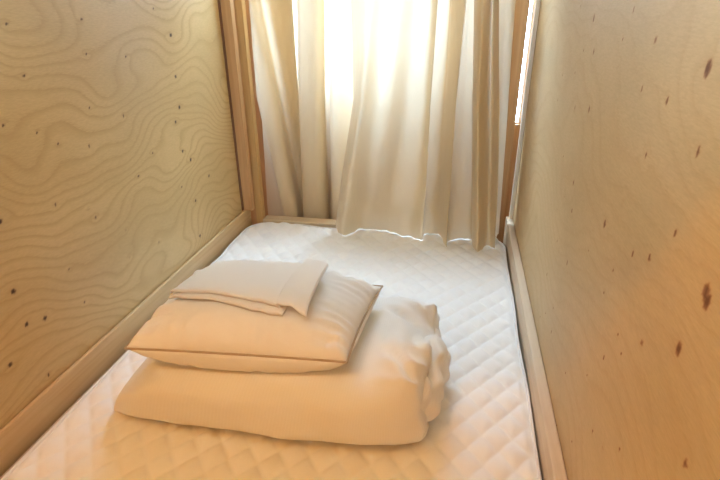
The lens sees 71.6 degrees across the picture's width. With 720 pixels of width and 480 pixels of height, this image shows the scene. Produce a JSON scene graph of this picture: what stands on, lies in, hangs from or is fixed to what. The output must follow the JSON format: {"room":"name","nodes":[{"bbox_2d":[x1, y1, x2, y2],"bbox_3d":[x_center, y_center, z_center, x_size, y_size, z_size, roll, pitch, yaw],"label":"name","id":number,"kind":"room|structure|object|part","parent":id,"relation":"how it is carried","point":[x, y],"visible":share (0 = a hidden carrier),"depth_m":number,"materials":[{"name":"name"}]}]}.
{"room":"dormitory","nodes":[
{"label":"dormitory","id":0,"kind":"room"},
{"bbox_2d":[0,0,241,429],"bbox_3d":[-0.655,-0.924,0.535,0.020,3.060,1.865,4,25,10],"label":"wall","id":1,"kind":"structure","parent":0,"point":[118,165],"depth_m":1.12,"materials":[{"name":"yellow wood"}]},
{"bbox_2d":[217,0,254,210],"bbox_3d":[-0.434,-0.776,1.628,0.035,1.449,0.028,4,25,10],"label":"trim","id":2,"kind":"structure","parent":1,"relation":"attached to","point":[227,6],"depth_m":1.75,"materials":[{"name":"brown wood"}]},
{"bbox_2d":[234,0,267,222],"bbox_3d":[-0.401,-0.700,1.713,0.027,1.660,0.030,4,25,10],"label":"trim","id":3,"kind":"structure","parent":1,"relation":"attached to","point":[240,9],"depth_m":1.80,"materials":[{"name":"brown wood"}]},
{"bbox_2d":[233,0,535,242],"bbox_3d":[0.157,-1.299,1.734,3.100,3.400,0.100,4,25,10],"label":"wall","id":4,"kind":"structure","parent":0,"point":[517,126],"depth_m":2.06,"materials":[{"name":"brown wood"}]},
{"bbox_2d":[515,0,534,123],"bbox_3d":[0.604,-0.785,1.864,0.065,0.690,0.040,4,25,10],"label":"window","id":5,"kind":"structure","parent":4,"relation":"in","point":[533,1],"depth_m":1.90,"materials":[{"name":"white glass"}]},
{"bbox_3d":[0.053,-0.924,1.723,0.935,0.024,0.268,4,25,10],"label":"curtain rod","id":6,"kind":"object","parent":4,"relation":"attached to","visible":0},
{"bbox_2d":[249,0,352,219],"bbox_3d":[-0.200,-0.475,1.907,0.435,1.006,0.158,4,25,10],"label":"curtain","id":7,"kind":"object","parent":6,"relation":"hanging from","point":[303,59],"visible":0.81,"depth_m":1.85,"materials":[{"name":"fabric"}]},
{"bbox_2d":[336,0,515,251],"bbox_3d":[0.205,-0.439,1.683,0.594,0.892,0.266,7,26,17],"label":"curtain","id":8,"kind":"object","parent":6,"relation":"hanging from","point":[425,152],"visible":1,"depth_m":1.69,"materials":[{"name":"fabric"}]},
{"bbox_2d":[513,0,719,479],"bbox_3d":[0.370,-0.875,0.407,0.020,3.060,1.990,4,25,10],"label":"wall","id":9,"kind":"structure","parent":0,"point":[616,214],"depth_m":0.63,"materials":[{"name":"brown wood"}]},
{"bbox_2d":[495,0,529,241],"bbox_3d":[0.496,-0.686,1.664,0.109,1.660,0.030,4,25,10],"label":"trim","id":10,"kind":"structure","parent":9,"relation":"attached to","point":[521,6],"depth_m":1.71,"materials":[{"name":"brown wood"}]},
{"bbox_2d":[509,0,540,217],"bbox_3d":[0.548,-0.742,1.531,0.012,1.449,0.020,4,25,10],"label":"trim","id":11,"kind":"structure","parent":9,"relation":"attached to","point":[537,4],"depth_m":1.66,"materials":[{"name":"beige wood"}]},
{"bbox_3d":[-0.191,1.071,0.786,3.340,0.100,3.880,4,25,10],"label":"floor","id":12,"kind":"structure","parent":0,"visible":0},
{"bbox_2d":[0,210,567,479],"bbox_3d":[-0.122,0.536,1.166,1.010,0.550,1.985,4,25,10],"label":"bed","id":13,"kind":"object","parent":12,"relation":"on","point":[18,435],"visible":0.1,"depth_m":1.14,"materials":[{"name":"brown wood"}]},
{"bbox_2d":[0,350,127,478],"bbox_3d":[-0.136,0.390,1.064,0.964,0.070,1.880,4,25,10],"label":"mattress","id":14,"kind":"object","parent":13,"relation":"on","point":[127,350],"visible":0.13,"depth_m":1.02,"materials":[{"name":"white fabric"}]},
{"bbox_2d":[0,222,541,479],"bbox_3d":[-0.130,0.335,1.059,0.970,0.033,1.888,4,25,10],"label":"pad","id":15,"kind":"object","parent":14,"relation":"on","point":[483,429],"visible":0.56,"depth_m":1.01,"materials":[{"name":"fabric"}]},
{"bbox_2d":[114,297,450,444],"bbox_3d":[-0.152,0.235,1.074,0.688,0.173,0.391,4,25,10],"label":"duvet","id":16,"kind":"object","parent":15,"relation":"on","point":[389,389],"visible":0.7,"depth_m":0.91,"materials":[{"name":"fabric"}]},
{"bbox_2d":[124,269,382,372],"bbox_3d":[-0.198,0.137,1.009,0.447,0.112,0.309,4,25,10],"label":"pillow","id":17,"kind":"object","parent":16,"relation":"on","point":[201,333],"visible":0.67,"depth_m":0.91,"materials":[{"name":"fabric"}]},
{"bbox_2d":[168,259,328,316],"bbox_3d":[-0.220,0.084,0.977,0.290,0.056,0.173,4,25,10],"label":"sheet","id":18,"kind":"object","parent":17,"relation":"on","point":[268,287],"visible":1,"depth_m":0.94,"materials":[{"name":"fabric"}]},
{"bbox_3d":[-0.621,0.341,1.147,0.010,0.170,1.922,4,25,10],"label":"rail","id":19,"kind":"part","parent":13,"relation":"part of","materials":[{"name":"brown wood"}]},
{"bbox_3d":[0.054,-0.005,1.938,0.883,0.121,0.050,4,25,10],"label":"rail","id":20,"kind":"part","parent":13,"relation":"part of","materials":[{"name":"brown wood"}]},
{"bbox_3d":[0.361,0.400,0.998,0.022,0.170,1.985,4,25,10],"label":"rail","id":21,"kind":"part","parent":13,"relation":"part of","materials":[{"name":"brown wood"}]}
]}

